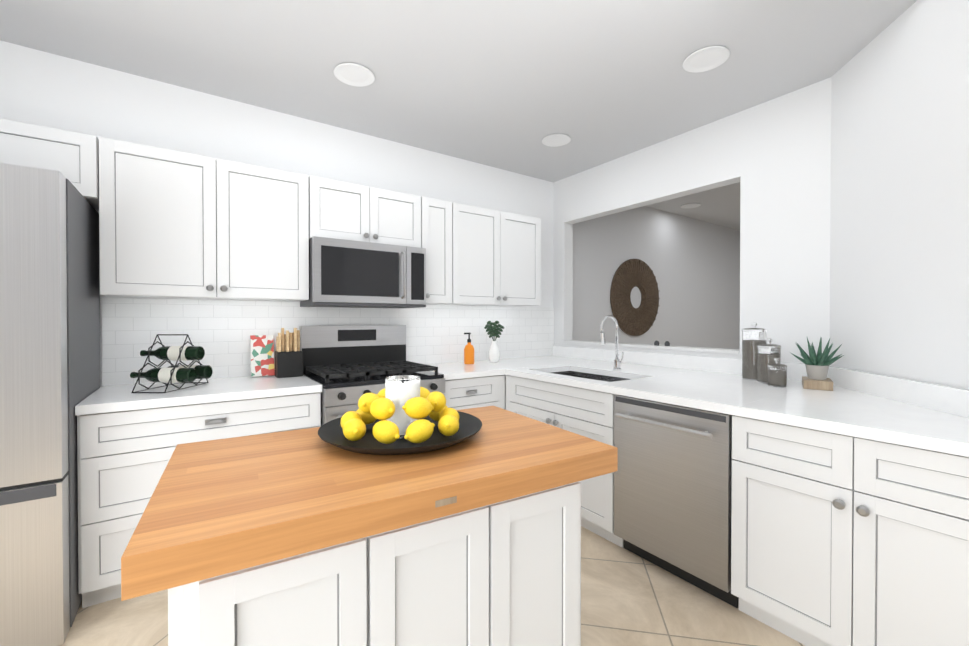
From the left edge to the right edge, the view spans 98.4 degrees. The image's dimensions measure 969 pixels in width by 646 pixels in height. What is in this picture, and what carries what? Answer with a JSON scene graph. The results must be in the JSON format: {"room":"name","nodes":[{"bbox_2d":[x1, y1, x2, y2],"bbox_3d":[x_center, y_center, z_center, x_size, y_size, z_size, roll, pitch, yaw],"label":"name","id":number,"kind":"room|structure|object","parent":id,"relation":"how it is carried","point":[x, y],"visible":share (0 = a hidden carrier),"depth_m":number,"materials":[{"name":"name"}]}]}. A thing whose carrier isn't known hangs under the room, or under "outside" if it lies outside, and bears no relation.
{"room":"kitchen","nodes":[
{"label":"kitchen","id":0,"kind":"room"},
{"bbox_2d":[0,40,739,386],"bbox_3d":[0.539,-0.087,4.194,8.700,2.660,0.120,0,1,-35],"label":"wall","id":1,"kind":"structure","parent":0,"point":[43,88],"depth_m":3.28,"materials":[{"name":"white paint"}]},
{"bbox_2d":[0,118,99,204],"bbox_3d":[-2.389,-0.757,1.876,1.007,0.300,0.327,0,1,-35],"label":"upper cabinet","id":2,"kind":"object","parent":1,"relation":"attached to","point":[73,154],"depth_m":1.95,"materials":[{"name":"white paint"}]},
{"bbox_2d":[92,137,311,301],"bbox_3d":[-1.575,-0.527,2.444,0.965,0.770,0.327,0,1,-35],"label":"upper cabinet","id":3,"kind":"object","parent":1,"relation":"attached to","point":[173,224],"depth_m":2.27,"materials":[{"name":"white paint"}]},
{"bbox_2d":[312,176,423,247],"bbox_3d":[-0.863,-0.724,2.937,0.760,0.385,0.327,0,1,-35],"label":"upper cabinet","id":4,"kind":"object","parent":1,"relation":"attached to","point":[340,210],"depth_m":2.79,"materials":[{"name":"white paint"}]},
{"bbox_2d":[300,236,425,307],"bbox_3d":[-0.822,-0.319,2.883,0.756,0.417,0.443,0,1,-35],"label":"over-the-range microwave","id":5,"kind":"object","parent":4,"relation":"attached to","point":[350,274],"visible":0.94,"depth_m":2.71,"materials":[{"name":"grey metal"}]},
{"bbox_2d":[424,197,463,304],"bbox_3d":[-0.416,-0.534,3.250,0.319,0.770,0.327,0,1,-35],"label":"upper cabinet","id":6,"kind":"object","parent":1,"relation":"attached to","point":[443,220],"depth_m":3.14,"materials":[{"name":"white paint"}]},
{"bbox_2d":[464,204,540,306],"bbox_3d":[0.010,-0.537,3.546,0.964,0.770,0.327,0,1,-35],"label":"upper cabinet","id":7,"kind":"object","parent":1,"relation":"attached to","point":[502,250],"depth_m":3.44,"materials":[{"name":"white paint"}]},
{"bbox_2d":[610,259,659,335],"bbox_3d":[1.812,-0.304,4.973,0.920,0.920,0.048,0,1,-35],"label":"wall decoration","id":8,"kind":"object","parent":1,"relation":"attached to","point":[634,297],"visible":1,"depth_m":4.93,"materials":[{"name":"brown wood"}]},
{"bbox_2d":[60,526,804,645],"bbox_3d":[1.881,1.285,2.277,8.700,0.050,4.820,0,1,-35],"label":"floor","id":9,"kind":"structure","parent":0,"point":[628,598],"depth_m":1.81,"materials":[{"name":"tile"}]},
{"bbox_2d":[0,163,99,645],"bbox_3d":[-2.235,0.340,1.677,0.925,1.850,0.792,0,1,-35],"label":"fridge","id":10,"kind":"object","parent":9,"relation":"on","point":[49,311],"visible":0.9,"depth_m":1.59,"materials":[{"name":"grey metal"}]},
{"bbox_2d":[77,394,320,607],"bbox_3d":[-1.503,0.822,2.321,0.997,0.875,0.632,0,1,-35],"label":"base cabinet","id":11,"kind":"object","parent":9,"relation":"on","point":[128,441],"depth_m":1.88,"materials":[{"name":"white paint"}]},
{"bbox_2d":[75,374,321,417],"bbox_3d":[-1.499,0.364,2.311,0.997,0.040,0.647,0,1,-35],"label":"countertop","id":12,"kind":"structure","parent":11,"relation":"on","point":[108,399],"depth_m":2.12,"materials":[{"name":"white stone"}]},
{"bbox_2d":[130,334,212,392],"bbox_3d":[-1.649,0.201,2.204,0.310,0.283,0.327,0,1,0],"label":"wine rack","id":13,"kind":"object","parent":12,"relation":"on","point":[176,373],"visible":0.98,"depth_m":2.17,"materials":[{"name":"black metal"},{"name":"glass"}]},
{"bbox_2d":[250,335,274,376],"bbox_3d":[-1.416,0.208,2.664,0.131,0.258,0.074,0,1,-35],"label":"cookbook","id":14,"kind":"object","parent":12,"relation":"on","point":[262,354],"visible":0.93,"depth_m":2.65,"materials":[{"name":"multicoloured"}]},
{"bbox_2d":[275,328,302,377],"bbox_3d":[-1.251,0.186,2.672,0.150,0.309,0.110,0,1,-35],"label":"knife block","id":15,"kind":"object","parent":12,"relation":"on","point":[288,358],"visible":1,"depth_m":2.64,"materials":[{"name":"black wood"}]},
{"bbox_2d":[121,406,617,645],"bbox_3d":[-0.252,0.807,1.174,1.054,0.925,0.655,0,1,-30],"label":"kitchen island","id":16,"kind":"object","parent":9,"relation":"on","point":[306,537],"visible":1,"depth_m":0.89,"materials":[{"name":"white paint"}]},
{"bbox_2d":[318,411,481,454],"bbox_3d":[-0.246,0.325,1.264,0.480,0.036,0.480,0,1,-35],"label":"plate","id":17,"kind":"object","parent":16,"relation":"on","point":[331,431],"visible":0.48,"depth_m":1.18,"materials":[{"name":"black ceramic"}]},
{"bbox_2d":[340,387,458,443],"bbox_3d":[-0.257,0.265,1.262,0.357,0.114,0.370,0,1,-35],"label":"lemons","id":18,"kind":"object","parent":17,"relation":"on","point":[373,407],"visible":0.85,"depth_m":1.16,"materials":[{"name":"yellow food"}]},
{"bbox_2d":[385,375,419,437],"bbox_3d":[-0.246,0.250,1.264,0.104,0.170,0.104,0,1,-35],"label":"candle","id":19,"kind":"object","parent":17,"relation":"on","point":[400,390],"visible":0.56,"depth_m":1.22,"materials":[{"name":"white wax"}]},
{"bbox_2d":[299,325,444,425],"bbox_3d":[-0.742,0.638,2.772,0.758,1.235,0.731,0,1,-35],"label":"range","id":20,"kind":"object","parent":9,"relation":"on","point":[347,367],"visible":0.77,"depth_m":2.83,"materials":[{"name":"metal"}]},
{"bbox_2d":[443,374,505,409],"bbox_3d":[-0.246,0.814,3.195,0.528,0.875,0.632,0,1,-35],"label":"base cabinet","id":21,"kind":"object","parent":9,"relation":"on","point":[464,393],"depth_m":2.94,"materials":[{"name":"white paint"}]},
{"bbox_2d":[419,354,598,381],"bbox_3d":[0.211,0.354,3.500,1.631,0.040,0.647,0,1,-35],"label":"countertop","id":22,"kind":"structure","parent":21,"relation":"on","point":[484,368],"depth_m":3.30,"materials":[{"name":"white stone"}]},
{"bbox_2d":[464,333,473,363],"bbox_3d":[-0.126,0.206,3.418,0.088,0.255,0.086,0,1,-35],"label":"soap dispenser","id":23,"kind":"object","parent":22,"relation":"on","point":[469,353],"visible":1,"depth_m":3.39,"materials":[{"name":"orange plastic"}]},
{"bbox_2d":[484,321,503,362],"bbox_3d":[0.085,0.156,3.540,0.177,0.352,0.150,0,1,-35],"label":"vase","id":24,"kind":"object","parent":22,"relation":"on","point":[494,351],"visible":1,"depth_m":3.51,"materials":[{"name":"white ceramic"}]},
{"bbox_2d":[506,397,660,547],"bbox_3d":[0.887,0.908,2.996,1.102,0.689,0.950,0,1,-35],"label":"base cabinet","id":25,"kind":"object","parent":9,"relation":"on","point":[597,493],"depth_m":2.44,"materials":[{"name":"white paint"}]},
{"bbox_2d":[529,369,568,380],"bbox_3d":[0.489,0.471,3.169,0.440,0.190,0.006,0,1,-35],"label":"countertop","id":26,"kind":"structure","parent":25,"relation":"on","point":[564,375],"depth_m":2.76,"materials":[{"name":"white stone"}]},
{"bbox_2d":[569,369,628,384],"bbox_3d":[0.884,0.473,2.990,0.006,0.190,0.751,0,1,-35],"label":"sink","id":27,"kind":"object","parent":25,"relation":"in","point":[585,378],"depth_m":2.98,"materials":[{"name":"metal"}]},
{"bbox_2d":[614,395,738,607],"bbox_3d":[1.109,0.825,2.200,0.681,0.865,0.594,0,1,-35],"label":"dishwasher","id":28,"kind":"object","parent":9,"relation":"on","point":[672,494],"visible":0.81,"depth_m":1.99,"materials":[{"name":"grey metal"}]},
{"bbox_2d":[725,413,968,645],"bbox_3d":[1.717,0.826,1.760,1.055,0.875,0.806,0,1,-35],"label":"base cabinet","id":29,"kind":"object","parent":9,"relation":"on","point":[850,512],"depth_m":1.47,"materials":[{"name":"white paint"}]},
{"bbox_2d":[597,369,968,456],"bbox_3d":[1.566,0.367,2.001,1.117,0.040,1.661,0,1,-35],"label":"countertop","id":30,"kind":"structure","parent":29,"relation":"on","point":[935,422],"depth_m":1.75,"materials":[{"name":"white stone"}]},
{"bbox_2d":[600,315,623,369],"bbox_3d":[0.912,0.140,2.985,0.211,0.395,0.096,0,1,-35],"label":"faucet","id":31,"kind":"object","parent":30,"relation":"on","point":[617,363],"visible":1,"depth_m":3.02,"materials":[{"name":"silver metal"}]},
{"bbox_2d":[742,323,766,380],"bbox_3d":[1.634,0.169,2.534,0.130,0.344,0.130,0,1,-35],"label":"canister","id":32,"kind":"object","parent":30,"relation":"on","point":[753,337],"visible":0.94,"depth_m":2.49,"materials":[{"name":"clear glass"}]},
{"bbox_2d":[757,338,780,383],"bbox_3d":[1.631,0.215,2.399,0.118,0.254,0.118,0,1,-35],"label":"canister","id":33,"kind":"object","parent":30,"relation":"on","point":[768,353],"visible":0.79,"depth_m":2.37,"materials":[{"name":"clear glass"}]},
{"bbox_2d":[767,358,787,386],"bbox_3d":[1.595,0.266,2.276,0.090,0.154,0.090,0,1,-35],"label":"canister","id":34,"kind":"object","parent":30,"relation":"on","point":[777,374],"visible":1,"depth_m":2.25,"materials":[{"name":"clear glass"}]},
{"bbox_2d":[791,337,843,390],"bbox_3d":[1.778,0.209,2.229,0.228,0.271,0.229,0,1,-35],"label":"succulent","id":35,"kind":"object","parent":30,"relation":"on","point":[818,365],"visible":1,"depth_m":2.19,"materials":[{"name":"green plant"}]},
{"bbox_2d":[0,0,916,229],"bbox_3d":[1.881,-1.425,2.253,8.700,0.050,4.820,0,1,-35],"label":"ceiling","id":36,"kind":"structure","parent":0,"point":[508,85],"depth_m":2.21,"materials":[{"name":"white paint"}]},
{"bbox_2d":[333,63,374,86],"bbox_3d":[-0.731,-1.394,2.349,0.222,0.012,0.222,0,1,-35],"label":"recessed light","id":37,"kind":"object","parent":36,"relation":"in","point":[354,74],"visible":0.96,"depth_m":2.35,"materials":[{"name":"white plastic"}]},
{"bbox_2d":[542,134,570,146],"bbox_3d":[0.550,-1.402,3.204,0.222,0.012,0.222,0,1,-35],"label":"recessed light","id":38,"kind":"object","parent":36,"relation":"in","point":[553,140],"visible":0.94,"depth_m":3.21,"materials":[{"name":"white plastic"}]},
{"bbox_2d":[681,203,700,208],"bbox_3d":[2.492,-1.418,5.053,0.222,0.012,0.222,0,1,-35],"label":"recessed light","id":39,"kind":"object","parent":36,"relation":"in","point":[690,205],"visible":0.98,"depth_m":5.04,"materials":[{"name":"white plastic"}]},
{"bbox_2d":[683,46,729,72],"bbox_3d":[1.169,-1.393,2.209,0.222,0.012,0.222,0,1,-35],"label":"recessed light","id":40,"kind":"object","parent":36,"relation":"in","point":[706,58],"visible":0.98,"depth_m":2.20,"materials":[{"name":"white plastic"}]},
{"bbox_2d":[525,373,612,416],"bbox_3d":[0.518,0.475,2.736,0.006,0.190,0.751,0,1,-35],"label":"drawer front","id":41,"kind":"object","parent":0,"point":[567,394],"depth_m":2.55,"materials":[{"name":"white wood"}]},
{"bbox_2d":[553,104,760,358],"bbox_3d":[1.386,-0.080,3.346,0.150,2.660,2.240,0,1,-35],"label":"wall","id":42,"kind":"structure","parent":0,"point":[721,152],"depth_m":3.21,"materials":[{"name":"white paint"}]},
{"bbox_2d":[551,346,603,360],"bbox_3d":[0.876,0.280,3.955,0.019,0.100,0.636,0,1,-35],"label":"backsplash","id":43,"kind":"structure","parent":42,"relation":"attached to","point":[563,351],"depth_m":3.94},
{"bbox_2d":[654,340,669,345],"bbox_3d":[1.403,0.160,3.305,0.040,0.040,0.130,0,1,-35],"label":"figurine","id":44,"kind":"object","parent":42,"relation":"on","point":[666,343],"visible":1,"depth_m":3.30,"materials":[{"name":"grey"}]},
{"bbox_2d":[605,349,828,380],"bbox_3d":[1.509,0.288,3.044,0.019,0.099,1.578,0,1,-35],"label":"backsplash","id":45,"kind":"structure","parent":42,"relation":"attached to","point":[795,371],"depth_m":3.04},
{"bbox_2d":[757,0,968,389],"bbox_3d":[1.908,-0.066,1.736,0.840,2.660,1.000,0,1,-35],"label":"wall","id":46,"kind":"structure","parent":0,"point":[852,175],"depth_m":2.03,"materials":[{"name":"white paint"}]}
]}

